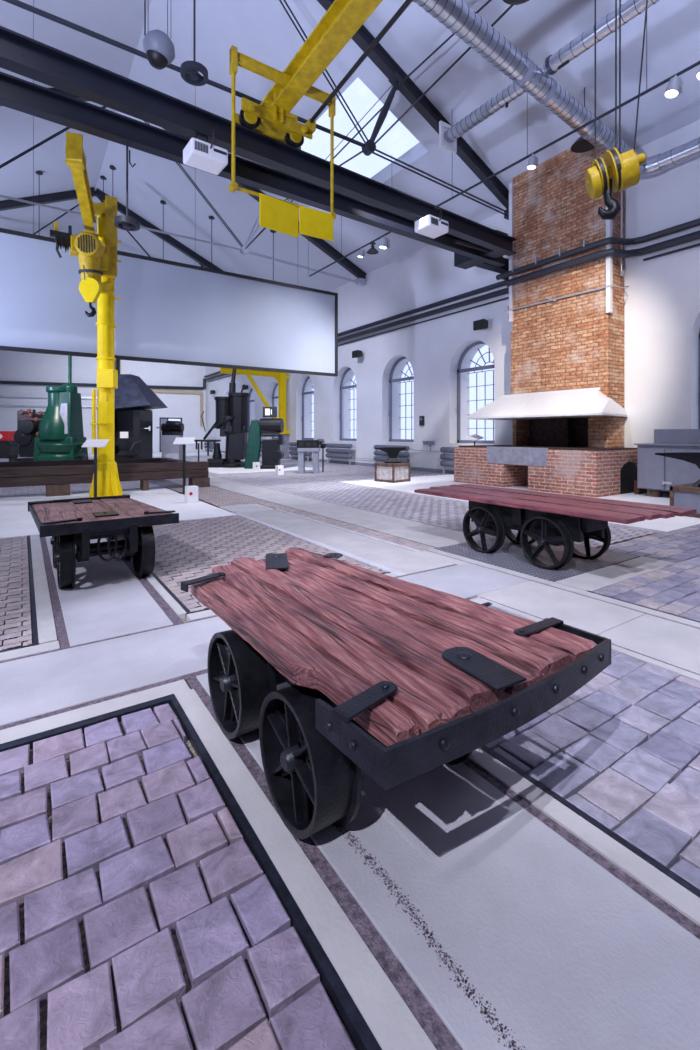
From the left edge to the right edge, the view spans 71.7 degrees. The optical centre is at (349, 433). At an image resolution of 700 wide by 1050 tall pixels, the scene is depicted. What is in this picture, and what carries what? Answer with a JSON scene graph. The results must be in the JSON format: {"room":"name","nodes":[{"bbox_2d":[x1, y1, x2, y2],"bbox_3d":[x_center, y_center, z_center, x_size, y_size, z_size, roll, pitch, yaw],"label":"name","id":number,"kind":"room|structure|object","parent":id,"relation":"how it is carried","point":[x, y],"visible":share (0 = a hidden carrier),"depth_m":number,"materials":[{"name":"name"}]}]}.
{"room":"museum","nodes":[
{"label":"museum","id":0,"kind":"room"},
{"bbox_2d":[0,535,31,650],"bbox_3d":[-5.558,1.300,2.905,6.047,0.001,3.876,0,0,-34],"label":"floor","id":1,"kind":"structure","parent":0,"point":[9,633],"depth_m":3.95,"materials":[{"name":"brick"}]},
{"bbox_2d":[0,478,188,496],"bbox_3d":[-10.478,1.300,13.625,9.919,0.001,9.703,0,0,-34],"label":"floor","id":2,"kind":"structure","parent":0,"point":[24,490],"depth_m":11.77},
{"bbox_2d":[14,225,87,460],"bbox_3d":[-10.305,-3.000,16.963,2.550,8.600,1.582,0,0,0],"label":"machine","id":3,"kind":"object","parent":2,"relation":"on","point":[57,433],"visible":0.89,"depth_m":16.59,"materials":[{"name":"metal"}]},
{"bbox_2d":[115,456,141,458],"bbox_3d":[-6.753,0.991,14.600,0.840,0.618,0.440,0,0,-34],"label":"wooden block","id":4,"kind":"object","parent":2,"relation":"on","point":[136,456],"visible":0.22,"depth_m":14.41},
{"bbox_2d":[115,438,141,456],"bbox_3d":[-6.833,0.403,14.600,1.080,0.555,0.340,0,0,0],"label":"anvil","id":5,"kind":"object","parent":4,"relation":"on","point":[125,445],"visible":0.8,"depth_m":14.51,"materials":[{"name":"metal"}]},
{"bbox_2d":[115,359,167,457],"bbox_3d":[-7.813,-1.400,17.601,1.865,5.400,1.793,0,0,0],"label":"hooded forge","id":6,"kind":"object","parent":2,"relation":"on","point":[134,400],"visible":0.46,"depth_m":17.39,"materials":[{"name":"black"}]},
{"bbox_2d":[115,374,167,410],"bbox_3d":[-7.812,-1.486,17.601,1.863,1.329,1.793,0,0,0],"label":"hood","id":7,"kind":"object","parent":6,"relation":"attached to","point":[132,393],"depth_m":17.11,"materials":[{"name":"metal"}]},
{"bbox_2d":[0,350,205,452],"bbox_3d":[-18.666,-4.575,32.106,19.900,12.150,0.500,0,0,-34],"label":"wall","id":8,"kind":"structure","parent":0,"point":[14,366],"depth_m":32.47,"materials":[{"name":"paint"}]},
{"bbox_2d":[0,395,96,406],"bbox_3d":[-19.216,-2.110,31.190,6.441,0.800,0.080,0,0,-34],"label":"wall rail","id":9,"kind":"object","parent":8,"relation":"attached to","point":[0,395],"visible":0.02,"depth_m":30.56,"materials":[{"name":"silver metal"}]},
{"bbox_2d":[0,360,205,425],"bbox_3d":[-18.210,-3.150,31.811,17.528,5.100,0.420,0,0,-34],"label":"pipe","id":10,"kind":"object","parent":8,"relation":"attached to","point":[1,382],"visible":0.73,"depth_m":34.89,"materials":[{"name":"grey"}]},
{"bbox_2d":[159,417,181,451],"bbox_3d":[-13.163,0.060,35.573,1.600,2.520,0.130,0,0,-34],"label":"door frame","id":11,"kind":"structure","parent":8,"relation":"in","point":[161,419],"depth_m":35.16,"materials":[{"name":"paint"}]},
{"bbox_2d":[167,486,266,505],"bbox_3d":[-3.000,1.300,10.537,1.001,0.001,3.805,0,0,-34],"label":"floor","id":12,"kind":"structure","parent":0,"point":[204,496],"depth_m":9.91,"materials":[{"name":"stone"}]},
{"bbox_2d":[173,437,194,493],"bbox_3d":[-3.632,0.688,10.634,0.420,1.225,0.280,0,0,-5],"label":"stand","id":13,"kind":"object","parent":12,"relation":"on","point":[179,440],"visible":0.94,"depth_m":10.62,"materials":[{"name":"black"}]},
{"bbox_2d":[208,464,319,474],"bbox_3d":[-3.797,1.314,18.534,3.900,0.040,4.050,0,0,-34],"label":"floor","id":14,"kind":"structure","parent":0,"point":[287,468],"depth_m":17.65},
{"bbox_2d":[194,369,249,467],"bbox_3d":[-5.012,-2.001,19.000,2.170,6.602,1.000,0,0,0],"label":"press","id":15,"kind":"object","parent":14,"relation":"on","point":[232,412],"visible":0.94,"depth_m":18.70,"materials":[{"name":"metal"}]},
{"bbox_2d":[244,407,283,468],"bbox_3d":[-3.228,0.135,18.300,1.426,2.330,0.800,0,0,0],"label":"grinder","id":16,"kind":"object","parent":14,"relation":"on","point":[272,454],"visible":0.88,"depth_m":18.00,"materials":[{"name":"metal"}]},
{"bbox_2d":[152,515,385,611],"bbox_3d":[-1.490,1.300,5.660,1.832,0.001,3.876,0,0,-34],"label":"floor","id":17,"kind":"structure","parent":0,"point":[192,603],"depth_m":5.55,"materials":[{"name":"stone"}]},
{"bbox_2d":[209,459,371,473],"bbox_3d":[-4.061,1.300,19.843,7.659,0.001,6.603,0,0,-34],"label":"floor","id":18,"kind":"structure","parent":0,"point":[292,463],"depth_m":19.99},
{"bbox_2d":[156,421,183,459],"bbox_3d":[-7.062,0.390,18.965,1.013,1.820,0.570,0,0,0],"label":"grinder","id":19,"kind":"object","parent":18,"relation":"on","point":[170,430],"visible":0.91,"depth_m":18.75,"materials":[{"name":"grey paint"}]},
{"bbox_2d":[289,442,309,460],"bbox_3d":[-2.446,0.857,23.855,0.300,0.886,1.995,0,0,-34],"label":"radiator","id":20,"kind":"object","parent":18,"relation":"on","point":[291,444],"visible":0.48,"depth_m":24.15,"materials":[{"name":"silver metal"}]},
{"bbox_2d":[325,443,355,464],"bbox_3d":[-0.439,0.857,20.890,0.300,0.886,1.995,0,0,-34],"label":"radiator","id":21,"kind":"object","parent":18,"relation":"on","point":[329,450],"visible":1,"depth_m":20.68,"materials":[{"name":"silver metal"}]},
{"bbox_2d":[0,451,699,1049],"bbox_3d":[-8.024,1.448,16.305,23.000,0.304,48.000,0,0,-34],"label":"floor","id":22,"kind":"structure","parent":0,"point":[223,1009],"depth_m":1.52,"materials":[{"name":"grey concrete"}]},
{"bbox_2d":[0,431,18,461],"bbox_3d":[-15.094,0.590,20.980,1.220,1.420,0.640,0,0,0],"label":"compressor","id":23,"kind":"object","parent":22,"relation":"on","point":[9,449],"visible":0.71,"depth_m":20.73,"materials":[{"name":"metal"}]},
{"bbox_2d":[0,641,59,661],"bbox_3d":[-3.367,1.317,1.931,3.790,0.034,0.125,0,0,-34],"label":"trim","id":24,"kind":"structure","parent":22,"relation":"on","point":[51,646],"depth_m":2.90,"materials":[{"name":"concrete"}]},
{"bbox_2d":[28,535,37,643],"bbox_3d":[-3.031,1.316,4.605,0.025,0.036,3.875,0,0,-34],"label":"trim","id":25,"kind":"structure","parent":22,"relation":"on","point":[33,606],"depth_m":3.82,"materials":[{"name":"metal"}]},
{"bbox_2d":[30,534,56,644],"bbox_3d":[-2.979,1.317,4.640,0.100,0.034,3.875,0,0,-34],"label":"trim","id":26,"kind":"structure","parent":22,"relation":"on","point":[46,629],"depth_m":3.83,"materials":[{"name":"concrete"}]},
{"bbox_2d":[39,535,69,648],"bbox_3d":[-2.871,1.321,4.623,0.060,0.026,4.025,0,0,-34],"label":"trim","id":27,"kind":"structure","parent":22,"relation":"on","point":[62,637],"depth_m":3.78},
{"bbox_2d":[0,694,175,751],"bbox_3d":[-2.577,1.315,1.244,4.128,0.037,0.045,0,0,-34],"label":"trim","id":28,"kind":"structure","parent":22,"relation":"on","point":[31,739],"depth_m":2.17,"materials":[{"name":"metal"}]},
{"bbox_2d":[0,677,182,729],"bbox_3d":[-2.680,1.320,1.380,4.310,0.028,0.050,0,0,-34],"label":"trim","id":29,"kind":"structure","parent":22,"relation":"on","point":[42,716],"depth_m":2.34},
{"bbox_2d":[65,132,122,496],"bbox_3d":[-4.645,-1.750,8.830,0.648,6.100,3.106,0,0,-19],"label":"crane","id":30,"kind":"object","parent":22,"relation":"on","point":[108,482],"visible":0.82,"depth_m":9.80,"materials":[{"name":"metal"}]},
{"bbox_2d":[50,221,108,316],"bbox_3d":[-5.153,-3.069,9.297,0.906,1.702,0.724,0,0,-10],"label":"hoist","id":31,"kind":"object","parent":30,"relation":"hanging from","point":[93,256],"visible":1,"depth_m":9.13,"materials":[{"name":"yellow"}]},
{"bbox_2d":[0,679,189,743],"bbox_3d":[-2.631,1.317,1.308,4.310,0.034,0.123,0,0,-34],"label":"trim","id":32,"kind":"structure","parent":22,"relation":"on","point":[48,723],"depth_m":2.27,"materials":[{"name":"concrete"}]},
{"bbox_2d":[81,439,108,496],"bbox_3d":[-4.929,0.703,9.393,0.420,1.195,0.280,0,0,-5],"label":"stand","id":33,"kind":"object","parent":22,"relation":"on","point":[95,443],"visible":0.86,"depth_m":9.38,"materials":[{"name":"black"}]},
{"bbox_2d":[28,495,178,587],"bbox_3d":[-2.462,1.007,4.737,1.132,0.612,1.612,0,0,-34],"label":"cart","id":34,"kind":"object","parent":22,"relation":"on","point":[127,521],"visible":1,"depth_m":4.26,"materials":[{"name":"brown wood"}]},
{"bbox_2d":[0,458,209,496],"bbox_3d":[-8.417,0.993,10.502,9.840,0.615,3.170,0,0,-34],"label":"wooden platform","id":35,"kind":"structure","parent":22,"relation":"on","point":[57,475],"depth_m":11.03,"materials":[{"name":"wood"}]},
{"bbox_2d":[105,538,182,624],"bbox_3d":[-2.308,1.321,5.004,0.070,0.026,4.025,0,0,-34],"label":"trim","id":36,"kind":"structure","parent":22,"relation":"on","point":[175,619],"depth_m":3.90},
{"bbox_2d":[113,540,186,618],"bbox_3d":[-2.296,1.317,5.103,0.062,0.034,3.875,0,0,-34],"label":"trim","id":37,"kind":"structure","parent":22,"relation":"on","point":[166,596],"depth_m":3.88,"materials":[{"name":"concrete"}]},
{"bbox_2d":[151,572,189,612],"bbox_3d":[-2.260,1.316,5.127,0.025,0.036,3.875,0,0,-34],"label":"trim","id":38,"kind":"structure","parent":22,"relation":"on","point":[177,600],"depth_m":3.94,"materials":[{"name":"metal"}]},
{"bbox_2d":[185,485,197,502],"bbox_3d":[-3.023,1.146,9.242,0.200,0.300,0.206,0,0,-34],"label":"box","id":39,"kind":"object","parent":22,"relation":"on","point":[191,492],"visible":1,"depth_m":9.17,"materials":[{"name":"white"}]},
{"bbox_2d":[181,669,207,682],"bbox_3d":[-0.585,1.319,2.798,0.750,0.030,0.050,0,0,-34],"label":"trim","id":40,"kind":"structure","parent":22,"relation":"on","point":[192,675],"depth_m":2.63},
{"bbox_2d":[0,564,456,662],"bbox_3d":[-1.869,1.320,2.849,7.300,0.028,0.035,0,0,-34],"label":"trim","id":41,"kind":"structure","parent":22,"relation":"on","point":[455,564],"depth_m":3.12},
{"bbox_2d":[171,698,381,1049],"bbox_3d":[0.270,1.315,0.698,0.026,0.037,4.052,0,0,-34],"label":"trim","id":42,"kind":"structure","parent":22,"relation":"on","point":[347,1010],"depth_m":1.32,"materials":[{"name":"metal"}]},
{"bbox_2d":[282,434,288,458],"bbox_3d":[-3.382,0.650,25.367,0.350,1.300,0.200,0,0,-34],"label":"wall post","id":43,"kind":"object","parent":22,"relation":"on","point":[285,447],"visible":0.79,"depth_m":25.29,"materials":[{"name":"metal"}]},
{"bbox_2d":[186,573,398,620],"bbox_3d":[-0.362,1.317,3.967,1.890,0.034,0.125,0,0,-34],"label":"trim","id":44,"kind":"structure","parent":22,"relation":"on","point":[208,613],"depth_m":3.49,"materials":[{"name":"concrete"}]},
{"bbox_2d":[174,689,436,1049],"bbox_3d":[0.309,1.317,0.751,0.097,0.034,4.097,0,0,-34],"label":"trim","id":45,"kind":"structure","parent":22,"relation":"on","point":[388,1017],"depth_m":1.33,"materials":[{"name":"concrete"}]},
{"bbox_2d":[231,512,406,575],"bbox_3d":[-0.720,1.317,6.261,0.090,0.034,4.325,0,0,-34],"label":"trim","id":46,"kind":"structure","parent":22,"relation":"on","point":[376,565],"depth_m":5.53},
{"bbox_2d":[187,677,461,1049],"bbox_3d":[0.335,1.321,0.843,0.050,0.026,4.220,0,0,-34],"label":"trim","id":47,"kind":"structure","parent":22,"relation":"on","point":[426,1016],"depth_m":1.28,"materials":[{"name":"stone"}]},
{"bbox_2d":[274,508,418,551],"bbox_3d":[-0.282,1.317,6.917,0.050,0.034,3.730,0,0,-34],"label":"trim","id":48,"kind":"structure","parent":22,"relation":"on","point":[364,535],"depth_m":6.39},
{"bbox_2d":[375,462,409,482],"bbox_3d":[1.167,1.046,13.291,0.720,0.500,0.680,0,0,-44],"label":"stand","id":49,"kind":"object","parent":22,"relation":"on","point":[384,472],"visible":0.85,"depth_m":13.07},
{"bbox_2d":[375,447,405,462],"bbox_3d":[1.105,0.578,13.289,0.842,0.433,0.265,0,0,-2],"label":"anvil","id":50,"kind":"object","parent":49,"relation":"on","point":[392,453],"visible":1,"depth_m":13.22,"materials":[{"name":"metal"}]},
{"bbox_2d":[181,547,610,838],"bbox_3d":[-0.035,1.020,2.195,1.111,0.592,1.958,0,0,-34],"label":"cart","id":51,"kind":"object","parent":22,"relation":"on","point":[394,680],"visible":1,"depth_m":1.65,"materials":[{"name":"red wood"}]},
{"bbox_2d":[335,825,524,1049],"bbox_3d":[0.243,1.300,1.191,0.068,0.001,1.302,0,0,-35],"label":"trim","id":52,"kind":"structure","parent":22,"relation":"on","point":[469,994],"depth_m":1.23,"materials":[{"name":"stone"}]},
{"bbox_2d":[440,447,453,473],"bbox_3d":[3.576,0.857,14.962,0.300,0.886,1.995,0,0,-34],"label":"radiator","id":53,"kind":"object","parent":22,"relation":"on","point":[444,450],"visible":0.3,"depth_m":15.45,"materials":[{"name":"silver metal"}]},
{"bbox_2d":[428,549,554,584],"bbox_3d":[1.331,1.317,4.839,0.101,0.034,1.520,0,0,-34],"label":"trim","id":54,"kind":"structure","parent":22,"relation":"on","point":[483,564],"depth_m":4.72,"materials":[{"name":"concrete"}]},
{"bbox_2d":[434,533,638,581],"bbox_3d":[2.012,1.315,5.312,1.550,0.038,1.480,0,0,-34],"label":"floor","id":55,"kind":"structure","parent":22,"relation":"on","point":[511,556],"depth_m":5.04,"materials":[{"name":"stone"}]},
{"bbox_2d":[414,484,696,568],"bbox_3d":[1.985,1.005,5.392,1.206,0.622,2.887,0,0,-34],"label":"cart","id":56,"kind":"object","parent":55,"relation":"on","point":[549,519],"visible":1,"depth_m":4.90,"materials":[{"name":"red wood"}]},
{"bbox_2d":[454,148,636,496],"bbox_3d":[4.719,-2.825,12.013,1.912,8.250,3.999,0,0,-34],"label":"brick forge","id":57,"kind":"object","parent":22,"relation":"on","point":[565,403],"visible":0.94,"depth_m":11.57,"materials":[{"name":"orange"}]},
{"bbox_2d":[204,230,699,380],"bbox_3d":[-0.412,-4.045,20.314,0.900,0.230,38.700,0,0,-34],"label":"pipe","id":58,"kind":"object","parent":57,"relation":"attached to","point":[689,237],"visible":0.75,"depth_m":11.83,"materials":[{"name":"grey"}]},
{"bbox_2d":[204,218,699,377],"bbox_3d":[-0.421,-4.300,20.308,0.900,0.240,38.700,0,0,-34],"label":"pipe","id":59,"kind":"object","parent":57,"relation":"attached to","point":[586,246],"visible":0.84,"depth_m":11.89,"materials":[{"name":"grey"}]},
{"bbox_2d":[465,387,627,419],"bbox_3d":[4.846,-0.728,11.906,1.782,0.665,3.679,0,0,-34],"label":"hood","id":60,"kind":"object","parent":57,"relation":"attached to","point":[569,403],"depth_m":11.32,"materials":[{"name":"white paint"}]},
{"bbox_2d":[426,550,698,628],"bbox_3d":[2.428,1.320,3.106,0.025,0.028,5.620,0,0,-34],"label":"trim","id":61,"kind":"structure","parent":22,"relation":"on","point":[426,550],"depth_m":3.97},
{"bbox_2d":[462,758,699,939],"bbox_3d":[0.929,1.321,1.245,0.045,0.026,4.220,0,0,-34],"label":"trim","id":62,"kind":"structure","parent":22,"relation":"on","point":[674,914],"depth_m":1.50,"materials":[{"name":"stone"}]},
{"bbox_2d":[468,748,699,925],"bbox_3d":[1.016,1.317,1.230,0.082,0.034,4.097,0,0,-34],"label":"trim","id":63,"kind":"structure","parent":22,"relation":"on","point":[687,903],"depth_m":1.55,"materials":[{"name":"concrete"}]},
{"bbox_2d":[474,597,699,680],"bbox_3d":[2.188,1.317,2.098,0.065,0.034,4.220,0,0,-34],"label":"trim","id":64,"kind":"structure","parent":22,"relation":"on","point":[620,650],"depth_m":2.87,"materials":[{"name":"concrete"}]},
{"bbox_2d":[480,745,699,897],"bbox_3d":[1.073,1.315,1.241,0.025,0.037,4.052,0,0,-34],"label":"trim","id":65,"kind":"structure","parent":22,"relation":"on","point":[625,843],"depth_m":1.60,"materials":[{"name":"metal"}]},
{"bbox_2d":[481,597,698,674],"bbox_3d":[2.225,1.320,2.123,0.025,0.028,4.220,0,0,-34],"label":"trim","id":66,"kind":"structure","parent":22,"relation":"on","point":[481,597],"depth_m":2.92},
{"bbox_2d":[555,557,674,591],"bbox_3d":[2.542,1.317,4.572,1.564,0.034,0.320,0,0,-34],"label":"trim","id":67,"kind":"structure","parent":22,"relation":"on","point":[594,580],"depth_m":4.48,"materials":[{"name":"concrete"}]},
{"bbox_2d":[549,583,699,628],"bbox_3d":[2.906,1.317,2.512,0.100,0.034,4.100,0,0,-34],"label":"trim","id":68,"kind":"structure","parent":22,"relation":"on","point":[557,585],"depth_m":3.66,"materials":[{"name":"concrete"}]},
{"bbox_2d":[588,591,699,622],"bbox_3d":[3.035,1.316,2.430,0.021,0.036,3.820,0,0,-34],"label":"trim","id":69,"kind":"structure","parent":22,"relation":"on","point":[588,591],"depth_m":3.63,"materials":[{"name":"metal"}]},
{"bbox_2d":[634,429,699,496],"bbox_3d":[7.284,0.600,9.022,0.860,1.400,3.670,0,0,-34],"label":"cabinet","id":70,"kind":"object","parent":22,"relation":"on","point":[656,473],"visible":0.94,"depth_m":9.79,"materials":[{"name":"metal"}]},
{"bbox_2d":[670,483,699,517],"bbox_3d":[5.727,1.066,7.683,0.840,0.460,0.840,0,0,-34],"label":"stand","id":71,"kind":"object","parent":22,"relation":"on","point":[683,495],"visible":0.62,"depth_m":7.62,"materials":[{"name":"grey paint"}]},
{"bbox_2d":[655,452,699,486],"bbox_3d":[5.686,0.562,7.627,1.503,0.544,0.333,0,0,38],"label":"anvil","id":72,"kind":"object","parent":71,"relation":"on","point":[692,457],"visible":1,"depth_m":7.72,"materials":[{"name":"metal"}]},
{"bbox_2d":[0,0,699,290],"bbox_3d":[-6.623,-8.510,14.415,20.000,4.920,43.300,0,0,-34],"label":"ceiling","id":73,"kind":"structure","parent":0,"point":[263,31],"depth_m":12.17,"materials":[{"name":"paint"}]},
{"bbox_2d":[0,187,222,270],"bbox_3d":[-10.914,-8.290,20.750,18.123,4.474,0.260,0,0,-34],"label":"roof truss","id":74,"kind":"object","parent":73,"relation":"attached to","point":[8,204],"visible":0.35,"depth_m":20.87,"materials":[{"name":"metal"}]},
{"bbox_2d":[143,0,174,69],"bbox_3d":[-2.894,-7.865,7.340,0.464,4.579,0.461,0,0,-34],"label":"pendant lamp","id":75,"kind":"object","parent":73,"relation":"hanging from","point":[159,49],"visible":1,"depth_m":7.22,"materials":[{"name":"metal"}]},
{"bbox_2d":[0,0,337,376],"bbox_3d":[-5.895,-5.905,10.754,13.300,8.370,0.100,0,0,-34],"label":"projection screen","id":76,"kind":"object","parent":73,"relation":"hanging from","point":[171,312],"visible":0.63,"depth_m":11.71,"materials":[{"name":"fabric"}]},
{"bbox_2d":[0,88,366,285],"bbox_3d":[-6.820,-8.290,14.705,18.123,4.474,0.260,0,0,-34],"label":"roof truss","id":77,"kind":"object","parent":73,"relation":"attached to","point":[321,244],"visible":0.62,"depth_m":16.83,"materials":[{"name":"metal"}]},
{"bbox_2d":[245,108,381,248],"bbox_3d":[-1.324,-7.150,14.080,0.040,1.534,7.251,0,0,-40],"label":"rod","id":78,"kind":"object","parent":77,"relation":"attached to","point":[364,126],"visible":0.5,"depth_m":12.57,"materials":[{"name":"grey"}]},
{"bbox_2d":[180,0,207,85],"bbox_3d":[-2.342,-7.849,7.291,0.400,4.978,0.400,0,0,-34],"label":"lamp","id":79,"kind":"object","parent":73,"relation":"hanging from","point":[193,67],"visible":1,"depth_m":7.28,"materials":[{"name":"grey"}]},
{"bbox_2d":[3,0,508,219],"bbox_3d":[-1.526,-8.290,9.474,15.223,4.474,0.260,0,0,-34],"label":"roof truss","id":80,"kind":"object","parent":73,"relation":"attached to","point":[363,38],"visible":0.84,"depth_m":11.01,"materials":[{"name":"metal"}]},
{"bbox_2d":[396,0,491,87],"bbox_3d":[3.088,-8.000,8.191,0.040,0.035,7.300,0,0,-34],"label":"rod","id":81,"kind":"object","parent":80,"relation":"attached to","point":[488,1],"visible":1,"depth_m":10.14,"materials":[{"name":"grey"}]},
{"bbox_2d":[375,5,513,143],"bbox_3d":[2.819,-7.225,8.009,0.040,1.584,7.336,0,0,-39],"label":"rod","id":82,"kind":"object","parent":80,"relation":"attached to","point":[510,6],"visible":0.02,"depth_m":9.35,"materials":[{"name":"grey"}]},
{"bbox_2d":[309,18,699,276],"bbox_3d":[3.361,-6.758,10.373,0.030,2.175,17.406,0,0,-34],"label":"track","id":83,"kind":"object","parent":73,"relation":"hanging from","point":[698,62],"visible":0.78,"depth_m":9.54,"materials":[{"name":"grey"}]},
{"bbox_2d":[379,236,389,248],"bbox_3d":[0.974,-5.503,13.900,0.297,0.355,0.239,0,0,-34],"label":"track spotlight","id":84,"kind":"object","parent":83,"relation":"attached to","point":[384,242],"visible":1,"depth_m":13.82,"materials":[{"name":"silver metal"}]},
{"bbox_2d":[527,153,537,169],"bbox_3d":[3.697,-5.535,9.830,0.223,0.289,0.180,0,0,-34],"label":"track spotlight","id":85,"kind":"object","parent":83,"relation":"attached to","point":[532,164],"visible":1,"depth_m":9.78,"materials":[{"name":"silver metal"}]},
{"bbox_2d":[664,75,682,98],"bbox_3d":[5.133,-5.521,7.689,0.269,0.319,0.217,0,0,-34],"label":"track spotlight","id":86,"kind":"object","parent":83,"relation":"attached to","point":[674,89],"visible":1,"depth_m":7.64,"materials":[{"name":"silver metal"}]},
{"bbox_2d":[412,0,699,177],"bbox_3d":[4.592,-6.168,6.401,8.021,1.182,9.450,0,0,-34],"label":"ventilation duct","id":87,"kind":"object","parent":73,"relation":"hanging from","point":[458,17],"visible":0.9,"depth_m":8.27,"materials":[{"name":"metal"}]},
{"bbox_2d":[571,87,593,152],"bbox_3d":[4.945,-6.740,10.210,0.540,1.320,0.540,0,0,-34],"label":"pendant lamp","id":88,"kind":"object","parent":73,"relation":"hanging from","point":[580,145],"visible":0.62,"depth_m":10.22,"materials":[{"name":"black"}]},
{"bbox_2d":[572,139,593,151],"bbox_3d":[4.945,-6.096,10.210,0.502,0.012,0.502,0,0,-34],"label":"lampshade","id":89,"kind":"object","parent":88,"relation":"attached to","point":[580,145],"depth_m":10.26,"materials":[{"name":"black"}]},
{"bbox_2d":[585,0,647,219],"bbox_3d":[2.901,-5.514,4.879,0.975,6.634,0.415,0,0,15],"label":"hook block","id":90,"kind":"object","parent":73,"relation":"hanging from","point":[618,171],"visible":1,"depth_m":4.92,"materials":[{"name":"yellow"}]},
{"bbox_2d":[272,467,450,481],"bbox_3d":[0.300,1.300,16.185,4.541,0.001,4.355,0,0,-34],"label":"floor","id":91,"kind":"structure","parent":0,"point":[334,472],"depth_m":15.54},
{"bbox_2d":[297,440,321,473],"bbox_3d":[-1.333,0.750,16.110,0.820,1.100,0.540,0,0,0],"label":"stand","id":92,"kind":"object","parent":91,"relation":"on","point":[303,446],"visible":1,"depth_m":15.88,"materials":[{"name":"grey paint"}]},
{"bbox_2d":[374,445,412,462],"bbox_3d":[1.569,0.857,17.926,0.300,0.886,1.995,0,0,-34],"label":"radiator","id":93,"kind":"object","parent":91,"relation":"on","point":[377,453],"visible":0.59,"depth_m":17.88,"materials":[{"name":"silver metal"}]},
{"bbox_2d":[209,472,658,546],"bbox_3d":[-0.238,1.300,10.971,2.181,0.001,12.385,0,0,-34],"label":"floor","id":94,"kind":"structure","parent":0,"point":[420,502],"depth_m":9.47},
{"bbox_2d":[206,120,699,473],"bbox_3d":[1.221,-2.550,19.729,0.950,8.100,43.300,0,0,-34],"label":"wall","id":95,"kind":"structure","parent":0,"point":[662,296],"depth_m":15.84,"materials":[{"name":"paint"}]},
{"bbox_2d":[220,368,289,433],"bbox_3d":[-4.749,-1.605,24.442,3.650,3.210,0.400,0,0,-34],"label":"crane","id":96,"kind":"object","parent":95,"relation":"attached to","point":[281,377],"visible":0.74,"depth_m":25.05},
{"bbox_2d":[0,26,515,273],"bbox_3d":[-2.266,-4.500,8.050,17.970,0.900,1.649,0,0,-37],"label":"girder","id":97,"kind":"object","parent":95,"relation":"attached to","point":[295,174],"visible":0.81,"depth_m":7.55,"materials":[{"name":"metal"}]},
{"bbox_2d":[114,142,139,230],"bbox_3d":[-3.402,-3.850,7.394,0.360,1.400,0.360,0,0,-34],"label":"lamp","id":98,"kind":"object","parent":97,"relation":"hanging from","point":[124,222],"visible":1,"depth_m":7.38,"materials":[{"name":"grey"}]},
{"bbox_2d":[183,129,227,174],"bbox_3d":[-2.076,-4.161,6.991,0.538,0.518,0.508,0,0,-37],"label":"projector","id":99,"kind":"object","parent":97,"relation":"hanging from","point":[199,154],"visible":1,"depth_m":6.91,"materials":[{"name":"white"}]},
{"bbox_2d":[195,141,226,155],"bbox_3d":[-1.967,-4.011,6.853,0.462,0.118,0.007,0,0,-37],"label":"vent","id":100,"kind":"object","parent":99,"relation":"attached to","point":[201,147],"depth_m":6.83,"materials":[{"name":"grey"}]},
{"bbox_2d":[235,0,412,149],"bbox_3d":[1.172,-5.221,4.296,1.261,0.882,9.600,0,0,-34],"label":"crane","id":101,"kind":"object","parent":97,"relation":"on","point":[272,118],"depth_m":6.98,"materials":[{"name":"metal"}]},
{"bbox_2d":[229,45,335,240],"bbox_3d":[-0.948,-4.170,7.194,1.740,2.400,0.144,0,0,-34],"label":"frame","id":102,"kind":"object","parent":101,"relation":"hanging from","point":[275,214],"visible":1,"depth_m":7.16,"materials":[{"name":"metal"}]},
{"bbox_2d":[415,208,448,238],"bbox_3d":[1.683,-4.388,9.910,0.576,0.524,0.525,0,0,-37],"label":"projector","id":103,"kind":"object","parent":97,"relation":"hanging from","point":[430,226],"visible":0.99,"depth_m":9.80,"materials":[{"name":"white"}]},
{"bbox_2d":[431,217,447,225],"bbox_3d":[1.806,-4.243,9.754,0.495,0.126,0.007,0,0,-37],"label":"vent","id":104,"kind":"object","parent":103,"relation":"attached to","point":[435,221],"depth_m":9.73,"materials":[{"name":"grey"}]},
{"bbox_2d":[302,376,313,439],"bbox_3d":[-1.770,-1.317,24.333,0.600,3.235,1.830,0,0,-34],"label":"window","id":105,"kind":"structure","parent":95,"relation":"in","point":[308,377],"depth_m":24.91,"materials":[{"name":"grey"}]},
{"bbox_2d":[339,368,355,440],"bbox_3d":[0.237,-1.317,21.369,0.600,3.235,1.830,0,0,-34],"label":"window","id":106,"kind":"structure","parent":95,"relation":"in","point":[348,369],"depth_m":21.92,"materials":[{"name":"grey"}]},
{"bbox_2d":[389,357,413,441],"bbox_3d":[2.245,-1.317,18.405,0.600,3.235,1.830,0,0,-34],"label":"window","id":107,"kind":"structure","parent":95,"relation":"in","point":[404,379],"depth_m":18.91,"materials":[{"name":"grey"}]},
{"bbox_2d":[206,450,669,493],"bbox_3d":[-0.162,1.240,20.906,0.020,0.120,38.800,0,0,-34],"label":"baseboard","id":108,"kind":"structure","parent":95,"relation":"attached to","point":[296,458],"depth_m":19.27,"materials":[{"name":"grey paint"}]},
{"bbox_2d":[208,243,699,381],"bbox_3d":[0.021,-3.900,20.547,0.050,0.040,38.000,0,0,-34],"label":"cable tray","id":109,"kind":"object","parent":95,"relation":"attached to","point":[698,244],"visible":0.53,"depth_m":15.05,"materials":[{"name":"grey"}]},
{"bbox_2d":[457,341,494,443],"bbox_3d":[4.252,-1.317,15.441,0.600,3.235,1.830,0,0,-34],"label":"window","id":110,"kind":"structure","parent":95,"relation":"in","point":[459,370],"depth_m":15.78,"materials":[{"name":"grey"}]},
{"bbox_2d":[473,319,487,330],"bbox_3d":[3.972,-3.243,14.466,0.403,0.294,0.421,0,0,-34],"label":"wall speaker","id":111,"kind":"object","parent":95,"relation":"attached to","point":[480,324],"visible":1,"depth_m":14.32,"materials":[{"name":"black"}]},
{"bbox_2d":[698,331,699,428],"bbox_3d":[8.139,-1.317,9.703,0.600,3.235,1.830,0,0,-34],"label":"window","id":112,"kind":"structure","parent":95,"relation":"in","point":[699,331],"depth_m":10.32,"materials":[{"name":"grey"}]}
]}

